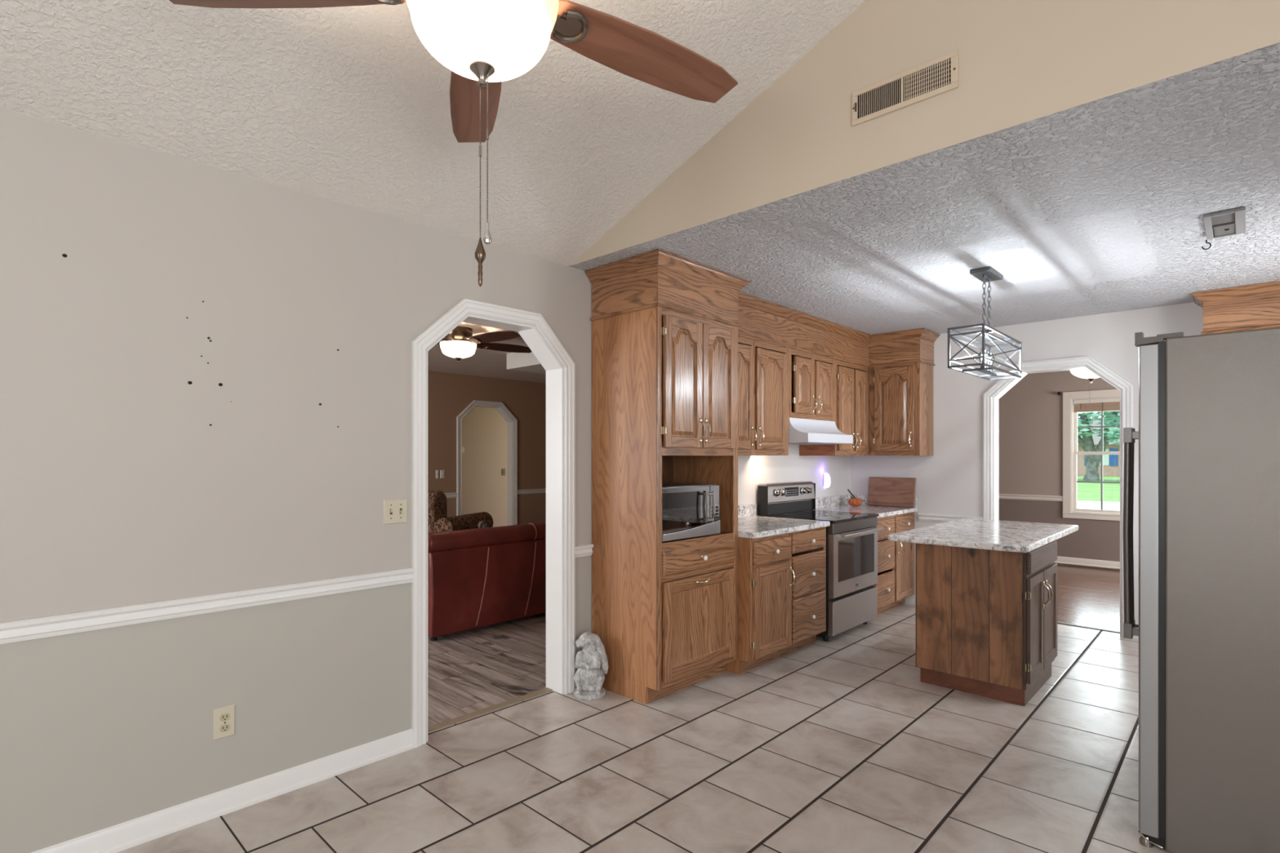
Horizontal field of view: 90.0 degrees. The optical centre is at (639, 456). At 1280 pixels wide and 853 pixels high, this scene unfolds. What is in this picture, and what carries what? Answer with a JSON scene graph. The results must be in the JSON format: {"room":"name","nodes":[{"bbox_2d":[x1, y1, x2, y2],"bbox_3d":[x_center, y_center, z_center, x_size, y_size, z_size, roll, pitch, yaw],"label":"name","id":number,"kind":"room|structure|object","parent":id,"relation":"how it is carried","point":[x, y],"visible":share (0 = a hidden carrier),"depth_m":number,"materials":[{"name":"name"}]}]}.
{"room":"kitchen","nodes":[
{"label":"kitchen","id":0,"kind":"room"},
{"bbox_2d":[0,106,850,852],"bbox_3d":[-0.884,0.130,3.262,0.138,2.440,8.720,0,0,43],"label":"wall","id":1,"kind":"structure","parent":0,"point":[206,370],"depth_m":2.38,"materials":[{"name":"beige paint"}]},
{"bbox_2d":[0,567,414,644],"bbox_3d":[-2.438,0.549,1.504,0.028,0.067,4.030,0,0,43],"label":"trim","id":2,"kind":"structure","parent":1,"relation":"attached to","point":[24,629],"depth_m":2.33,"materials":[{"name":"white paint"}]},
{"bbox_2d":[31,728,413,852],"bbox_3d":[-2.440,1.308,1.506,0.022,0.085,4.030,0,0,43],"label":"baseboard","id":3,"kind":"structure","parent":1,"relation":"attached to","point":[116,838],"depth_m":2.43,"materials":[{"name":"white paint"}]},
{"bbox_2d":[213,704,235,740],"bbox_3d":[-1.575,1.009,2.428,0.008,0.117,0.072,0,0,43],"label":"wall outlet","id":4,"kind":"object","parent":1,"relation":"attached to","point":[224,717],"visible":1,"depth_m":2.42,"materials":[{"name":"beige plastic"}]},
{"bbox_2d":[219,713,230,721],"bbox_3d":[-1.574,0.989,2.427,0.004,0.027,0.034,0,0,43],"label":"receptacle","id":5,"kind":"object","parent":4,"relation":"attached to","point":[223,717],"depth_m":2.43,"materials":[{"name":"beige plastic"}]},
{"bbox_2d":[219,724,230,732],"bbox_3d":[-1.574,1.030,2.427,0.004,0.027,0.034,0,0,43],"label":"receptacle","id":6,"kind":"object","parent":4,"relation":"attached to","point":[223,727],"depth_m":2.43,"materials":[{"name":"beige plastic"}]},
{"bbox_2d":[382,497,407,524],"bbox_3d":[-1.108,0.250,2.913,0.019,0.114,0.114,0,0,43],"label":"light switch","id":7,"kind":"object","parent":1,"relation":"attached to","point":[394,510],"visible":1,"depth_m":2.91,"materials":[{"name":"beige plastic"}]},
{"bbox_2d":[427,687,552,733],"bbox_3d":[-0.804,1.347,3.409,0.050,0.006,0.840,0,0,43],"label":"trim","id":8,"kind":"structure","parent":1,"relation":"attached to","point":[461,718],"depth_m":3.40,"materials":[{"name":"brown"}]},
{"bbox_2d":[411,297,575,747],"bbox_3d":[-0.769,0.284,3.376,0.172,2.132,0.984,0,0,43],"label":"doorway frame","id":9,"kind":"object","parent":1,"relation":"in","point":[533,328],"depth_m":3.59,"materials":[{"name":"white paint"}]},
{"bbox_2d":[575,543,593,557],"bbox_3d":[-0.329,0.549,3.729,0.028,0.067,0.134,0,0,43],"label":"trim","id":10,"kind":"structure","parent":1,"relation":"attached to","point":[583,550],"depth_m":3.73,"materials":[{"name":"white paint"}]},
{"bbox_2d":[737,503,756,517],"bbox_3d":[0.572,0.418,4.682,0.019,0.093,0.980,0,0,43],"label":"backsplash","id":11,"kind":"structure","parent":1,"relation":"attached to","point":[744,510],"depth_m":4.94,"materials":[{"name":"white stone"}]},
{"bbox_2d":[737,336,788,455],"bbox_3d":[0.690,-0.414,4.538,0.388,0.812,0.938,0,0,43],"label":"upper cabinet","id":12,"kind":"object","parent":1,"relation":"attached to","point":[762,367],"visible":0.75,"depth_m":4.50,"materials":[{"name":"brown wood"}]},
{"bbox_2d":[788,348,835,421],"bbox_3d":[1.269,-0.556,5.150,0.388,0.528,0.742,0,0,43],"label":"upper cabinet","id":13,"kind":"object","parent":1,"relation":"attached to","point":[811,377],"visible":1,"depth_m":5.02,"materials":[{"name":"brown wood"}]},
{"bbox_2d":[788,417,853,444],"bbox_3d":[1.306,-0.194,5.115,0.489,0.197,0.735,0,0,43],"label":"range hood","id":14,"kind":"object","parent":13,"relation":"attached to","point":[801,431],"visible":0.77,"depth_m":4.91,"materials":[{"name":"white metal"}]},
{"bbox_2d":[822,472,831,489],"bbox_3d":[1.714,0.227,5.870,0.050,0.162,0.072,0,0,43],"label":"night light","id":15,"kind":"object","parent":1,"relation":"attached to","point":[826,477],"visible":1,"depth_m":5.85,"materials":[{"name":"white paint"}]},
{"bbox_2d":[799,359,868,455],"bbox_3d":[1.750,-0.414,5.657,0.388,0.812,0.652,0,0,43],"label":"upper cabinet","id":16,"kind":"object","parent":1,"relation":"attached to","point":[851,380],"visible":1,"depth_m":5.51,"materials":[{"name":"brown wood"}]},
{"bbox_2d":[737,292,940,367],"bbox_3d":[1.450,-0.949,5.013,0.839,0.276,2.664,0,0,43],"label":"soffit","id":17,"kind":"structure","parent":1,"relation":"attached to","point":[761,320],"depth_m":5.22,"materials":[{"name":"brown wood"}]},
{"bbox_2d":[815,494,916,508],"bbox_3d":[1.988,0.418,5.728,0.637,0.093,0.884,0,0,43],"label":"backsplash","id":18,"kind":"structure","parent":1,"relation":"attached to","point":[830,501],"depth_m":6.00,"materials":[{"name":"white stone"}]},
{"bbox_2d":[462,406,506,527],"bbox_3d":[-2.532,0.115,10.527,0.120,2.470,5.000,0,0,43],"label":"wall","id":19,"kind":"structure","parent":0,"point":[484,430],"depth_m":10.45,"materials":[{"name":"beige paint"}]},
{"bbox_2d":[502,468,505,475],"bbox_3d":[-2.275,0.260,10.696,0.019,0.114,0.070,0,0,43],"label":"light switch","id":20,"kind":"object","parent":19,"relation":"attached to","point":[503,469],"visible":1,"depth_m":10.70,"materials":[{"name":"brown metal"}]},
{"bbox_2d":[427,370,546,524],"bbox_3d":[-3.705,0.115,7.471,0.120,2.470,7.750,0,0,43],"label":"wall","id":21,"kind":"structure","parent":0,"point":[449,394],"depth_m":9.10,"materials":[{"name":"brown paint"}]},
{"bbox_2d":[435,470,438,478],"bbox_3d":[-2.674,0.235,8.457,0.019,0.110,0.040,0,0,43],"label":"light switch","id":22,"kind":"object","parent":21,"relation":"attached to","point":[437,471],"visible":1,"depth_m":8.46,"materials":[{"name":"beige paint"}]},
{"bbox_2d":[440,470,444,478],"bbox_3d":[-2.625,0.235,8.510,0.019,0.110,0.060,0,0,43],"label":"light switch","id":23,"kind":"object","parent":21,"relation":"attached to","point":[442,472],"visible":1,"depth_m":8.51,"materials":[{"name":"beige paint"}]},
{"bbox_2d":[444,492,457,497],"bbox_3d":[-4.396,0.521,6.634,0.028,0.067,5.585,0,0,43],"label":"trim","id":24,"kind":"structure","parent":21,"relation":"attached to","point":[447,495],"depth_m":8.60,"materials":[{"name":"beige paint"}]},
{"bbox_2d":[456,400,517,525],"bbox_3d":[-2.182,0.284,9.062,0.144,2.132,0.985,0,0,43],"label":"door frame","id":25,"kind":"structure","parent":21,"relation":"in","point":[512,422],"depth_m":9.33,"materials":[{"name":"beige paint"}]},
{"bbox_2d":[517,488,546,494],"bbox_3d":[-1.444,0.521,9.750,0.028,0.067,1.030,0,0,43],"label":"trim","id":26,"kind":"structure","parent":21,"relation":"attached to","point":[528,491],"depth_m":9.56,"materials":[{"name":"beige paint"}]},
{"bbox_2d":[506,351,546,373],"bbox_3d":[0.470,-1.035,6.897,2.892,0.170,2.540,0,0,43],"label":"ceiling","id":27,"kind":"structure","parent":0,"point":[522,362],"depth_m":6.84,"materials":[{"name":"grey paint"}]},
{"bbox_2d":[0,0,1279,382],"bbox_3d":[-0.763,-1.583,3.561,9.770,0.987,9.320,0,0,43],"label":"ceiling","id":28,"kind":"structure","parent":0,"point":[348,105],"depth_m":2.57,"materials":[{"name":"white paint"}]},
{"bbox_2d":[168,0,737,287],"bbox_3d":[-0.400,-1.026,1.462,1.506,1.248,1.438,0,0,20],"label":"ceiling fan","id":29,"kind":"object","parent":28,"relation":"hanging from","point":[484,44],"visible":1,"depth_m":1.58,"materials":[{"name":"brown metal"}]},
{"bbox_2d":[435,326,532,362],"bbox_3d":[-1.552,-1.002,5.605,1.380,0.357,1.385,0,0,43],"label":"ceiling fan","id":30,"kind":"object","parent":28,"relation":"hanging from","point":[459,344],"visible":0.83,"depth_m":5.51,"materials":[{"name":"white glass"}]},
{"bbox_2d":[947,266,1021,380],"bbox_3d":[2.057,-0.792,3.796,0.188,0.596,0.788,0,0,43],"label":"pendant lantern","id":31,"kind":"object","parent":28,"relation":"hanging from","point":[985,274],"visible":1,"depth_m":3.74,"materials":[{"name":"grey metal"}]},
{"bbox_2d":[1201,240,1211,249],"bbox_3d":[2.851,-1.066,3.222,0.037,0.049,0.006,0,0,43],"label":"ceiling hook","id":32,"kind":"object","parent":28,"relation":"attached to","point":[1206,240],"visible":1,"depth_m":3.22,"materials":[{"name":"black metal"}]},
{"bbox_2d":[1203,206,1245,239],"bbox_3d":[2.723,-1.081,2.979,0.140,0.015,0.400,0,0,43],"label":"ceiling vent","id":33,"kind":"object","parent":28,"relation":"in","point":[1231,222],"visible":1,"depth_m":2.96,"materials":[{"name":"grey metal"}]},
{"bbox_2d":[116,564,1172,852],"bbox_3d":[-0.415,1.400,5.077,11.150,0.100,12.000,0,0,43],"label":"floor","id":34,"kind":"structure","parent":0,"point":[839,744],"depth_m":2.80,"materials":[{"name":"beige tile"}]},
{"bbox_2d":[427,490,493,533],"bbox_3d":[-2.233,0.847,6.769,1.070,1.006,0.840,0,0,18],"label":"armchair","id":35,"kind":"object","parent":34,"relation":"on","point":[438,521],"visible":0.19,"depth_m":6.39,"materials":[{"name":"fabric"}]},
{"bbox_2d":[427,522,546,641],"bbox_3d":[-1.127,0.953,5.717,0.985,0.795,2.161,0,0,43],"label":"sofa","id":36,"kind":"object","parent":34,"relation":"on","point":[479,577],"visible":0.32,"depth_m":4.94,"materials":[{"name":"red leather"}]},
{"bbox_2d":[477,520,489,528],"bbox_3d":[-1.309,0.575,5.335,0.077,0.077,0.140,0,0,-27],"label":"bolster pillow","id":37,"kind":"object","parent":36,"relation":"on","point":[482,524],"visible":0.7,"depth_m":5.28,"materials":[{"name":"fabric"}]},
{"bbox_2d":[573,631,608,700],"bbox_3d":[-0.275,1.171,3.622,0.200,0.357,0.184,0,0,5],"label":"statue","id":38,"kind":"object","parent":34,"relation":"on","point":[591,663],"visible":1,"depth_m":3.58,"materials":[{"name":"grey stone"}]},
{"bbox_2d":[584,248,751,704],"bbox_3d":[0.182,0.132,3.856,0.584,2.437,0.855,0,0,43],"label":"pantry cabinet","id":39,"kind":"object","parent":34,"relation":"on","point":[665,325],"visible":0.99,"depth_m":3.64,"materials":[{"name":"brown wood"}]},
{"bbox_2d":[662,482,719,542],"bbox_3d":[0.179,0.318,3.756,0.419,0.300,0.520,0,0,43],"label":"microwave","id":40,"kind":"object","parent":39,"relation":"in","point":[689,510],"visible":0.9,"depth_m":3.63,"materials":[{"name":"silver metal"}]},
{"bbox_2d":[726,526,826,674],"bbox_3d":[0.810,0.926,4.457,0.658,0.848,0.975,0,0,43],"label":"base cabinet","id":41,"kind":"object","parent":34,"relation":"on","point":[782,578],"visible":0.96,"depth_m":4.14,"materials":[{"name":"brown wood"}]},
{"bbox_2d":[737,503,830,538],"bbox_3d":[0.798,0.436,4.468,0.643,0.129,0.980,0,0,43],"label":"countertop","id":42,"kind":"structure","parent":41,"relation":"on","point":[751,526],"depth_m":4.44,"materials":[{"name":"white stone"}]},
{"bbox_2d":[757,480,882,641],"bbox_3d":[1.447,0.782,5.081,0.708,1.135,0.768,0,0,43],"label":"range","id":43,"kind":"object","parent":34,"relation":"on","point":[851,538],"visible":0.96,"depth_m":4.92,"materials":[{"name":"silver metal"}]},
{"bbox_2d":[758,510,879,523],"bbox_3d":[1.429,0.472,5.099,0.643,0.020,0.768,0,0,43],"label":"cooktop","id":44,"kind":"object","parent":43,"relation":"in","point":[833,517],"depth_m":5.02,"materials":[{"name":"black glass"}]},
{"bbox_2d":[872,511,914,614],"bbox_3d":[2.002,0.926,5.715,0.658,0.848,0.881,0,0,43],"label":"base cabinet","id":45,"kind":"object","parent":34,"relation":"on","point":[895,559],"visible":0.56,"depth_m":5.51,"materials":[{"name":"brown wood"}]},
{"bbox_2d":[812,494,917,518],"bbox_3d":[1.990,0.436,5.726,0.643,0.129,0.884,0,0,43],"label":"countertop","id":46,"kind":"structure","parent":45,"relation":"on","point":[838,503],"depth_m":5.77,"materials":[{"name":"white stone"}]},
{"bbox_2d":[847,488,862,506],"bbox_3d":[2.003,0.381,5.955,0.122,0.157,0.123,0,0,43],"label":"pumpkin","id":47,"kind":"object","parent":46,"relation":"on","point":[853,501],"visible":1,"depth_m":5.92,"materials":[{"name":"orange"}]},
{"bbox_2d":[867,476,915,507],"bbox_3d":[2.331,0.329,5.940,0.430,0.271,0.063,0,0,43],"label":"cutting board","id":48,"kind":"object","parent":46,"relation":"on","point":[882,491],"visible":1,"depth_m":5.92,"materials":[{"name":"brown wood"}]},
{"bbox_2d":[915,540,1057,706],"bbox_3d":[2.119,0.927,3.861,0.636,0.845,0.720,0,0,43],"label":"kitchen island","id":49,"kind":"object","parent":34,"relation":"on","point":[986,620],"visible":0.94,"depth_m":3.61,"materials":[{"name":"brown wood"}]},
{"bbox_2d":[888,518,1078,552],"bbox_3d":[2.239,0.486,4.105,0.740,0.036,1.440,0,0,43],"label":"island countertop","id":50,"kind":"structure","parent":49,"relation":"on","point":[971,533],"depth_m":3.82,"materials":[{"name":"white stone"}]},
{"bbox_2d":[1057,622,1119,633],"bbox_3d":[3.381,1.347,5.193,0.874,0.006,0.040,0,0,43],"label":"trim","id":51,"kind":"structure","parent":34,"relation":"on","point":[1060,623],"depth_m":5.04,"materials":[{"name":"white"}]},
{"bbox_2d":[1123,327,1279,852],"bbox_3d":[2.274,0.459,2.329,0.817,1.782,0.910,0,0,43],"label":"refrigerator","id":52,"kind":"object","parent":34,"relation":"on","point":[1207,630],"visible":1,"depth_m":2.10,"materials":[{"name":"grey metal"}]},
{"bbox_2d":[568,0,1279,266],"bbox_3d":[1.302,-1.524,2.127,4.600,0.867,0.120,0,0,43],"label":"wall header","id":53,"kind":"structure","parent":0,"point":[1020,61],"depth_m":2.29,"materials":[{"name":"beige paint"}]},
{"bbox_2d":[852,48,958,126],"bbox_3d":[0.963,-1.350,2.354,0.386,0.131,0.016,0,0,43],"label":"air vent","id":54,"kind":"object","parent":53,"relation":"in","point":[939,75],"visible":1,"depth_m":2.35,"materials":[{"name":"beige metal"}]},
{"bbox_2d":[850,302,1203,639],"bbox_3d":[3.344,0.130,5.145,3.686,2.440,0.130,0,0,43],"label":"wall","id":55,"kind":"structure","parent":0,"point":[949,481],"depth_m":5.49,"materials":[{"name":"white paint"}]},
{"bbox_2d":[868,362,933,455],"bbox_3d":[2.214,-0.414,5.854,0.770,0.812,0.388,0,0,43],"label":"upper cabinet","id":56,"kind":"object","parent":55,"relation":"attached to","point":[900,396],"visible":0.99,"depth_m":5.62,"materials":[{"name":"brown wood"}]},
{"bbox_2d":[918,513,982,522],"bbox_3d":[2.723,0.549,5.625,0.532,0.067,0.028,0,0,43],"label":"trim","id":57,"kind":"structure","parent":55,"relation":"attached to","point":[922,517],"depth_m":5.68,"materials":[{"name":"white paint"}]},
{"bbox_2d":[982,355,1133,639],"bbox_3d":[3.336,0.287,5.145,1.018,2.125,0.166,0,0,43],"label":"doorway frame","id":58,"kind":"object","parent":55,"relation":"in","point":[991,397],"depth_m":5.18,"materials":[{"name":"white paint"}]},
{"bbox_2d":[1191,280,1279,334],"bbox_3d":[4.110,-0.547,4.074,0.889,1.079,0.364,0,0,43],"label":"upper cabinet","id":59,"kind":"object","parent":55,"relation":"attached to","point":[1255,306],"visible":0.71,"depth_m":4.12,"materials":[{"name":"brown wood"}]},
{"bbox_2d":[999,370,1119,570],"bbox_3d":[5.547,0.130,7.771,6.200,2.440,0.168,0,0,43],"label":"wall","id":60,"kind":"structure","parent":0,"point":[1031,411],"depth_m":8.11,"materials":[{"name":"beige paint"}]},
{"bbox_2d":[1054,555,1119,568],"bbox_3d":[5.501,1.288,7.722,6.200,0.085,0.022,0,0,43],"label":"baseboard","id":61,"kind":"structure","parent":60,"relation":"attached to","point":[1064,560],"depth_m":7.77,"materials":[{"name":"beige paint"}]},
{"bbox_2d":[1062,389,1119,520],"bbox_3d":[5.672,-0.019,7.645,1.035,1.558,0.158,0,0,43],"label":"window","id":62,"kind":"structure","parent":60,"relation":"attached to","point":[1104,514],"depth_m":7.89,"materials":[{"name":"beige paint"}]},
{"bbox_2d":[1073,397,1119,417],"bbox_3d":[5.643,-0.582,7.613,0.810,0.228,0.040,0,0,43],"label":"window blind","id":63,"kind":"object","parent":60,"relation":"attached to","point":[1102,404],"visible":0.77,"depth_m":7.72,"materials":[{"name":"beige paint"}]},
{"bbox_3d":[4.422,-1.140,6.584,6.440,0.100,3.439,0,0,43],"label":"ceiling","id":64,"kind":"structure","parent":0,"visible":0},
{"bbox_2d":[1070,368,1098,382],"bbox_3d":[4.440,-0.813,6.268,1.203,0.604,1.164,0,0,43],"label":"ceiling light","id":65,"kind":"object","parent":64,"relation":"hanging from","point":[1084,373],"visible":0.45,"depth_m":6.20,"materials":[{"name":"white glass"}]},
{"label":"outside","id":66,"kind":"structure","parent":0,"visible":0},
{"bbox_2d":[1076,475,1119,502],"bbox_3d":[38.872,1.900,52.395,150.000,0.200,110.460,0,0,43],"label":"lawn","id":67,"kind":"structure","parent":66,"point":[1086,491],"depth_m":34.27,"materials":[{"name":"green plant"}]},
{"bbox_2d":[1076,417,1119,476],"bbox_3d":[45.488,-1.000,62.285,27.600,5.600,10.600,0,0,43],"label":"brick house","id":68,"kind":"structure","parent":67,"relation":"on","point":[1111,463],"depth_m":58.70,"materials":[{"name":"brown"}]},
{"bbox_2d":[1084,448,1117,466],"bbox_3d":[42.438,0.050,58.921,2.500,1.600,0.080,0,0,43],"label":"shutter","id":69,"kind":"object","parent":68,"relation":"hanging from","point":[1108,460],"depth_m":58.41,"materials":[{"name":"blue paint"}]},
{"bbox_2d":[1077,410,1119,480],"bbox_3d":[33.630,-4.000,47.570,23.807,11.693,9.077,0,0,43],"label":"tree","id":70,"kind":"object","parent":67,"relation":"on","point":[1092,462],"visible":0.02,"depth_m":47.41,"materials":[{"name":"green plant"}]},
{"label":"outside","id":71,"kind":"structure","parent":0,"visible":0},
{"bbox_2d":[1076,500,1119,510],"bbox_3d":[12.379,1.790,24.432,150.000,0.020,9.500,0,0,43],"label":"road","id":72,"kind":"structure","parent":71,"point":[1080,504],"depth_m":23.19,"materials":[{"name":"white"}]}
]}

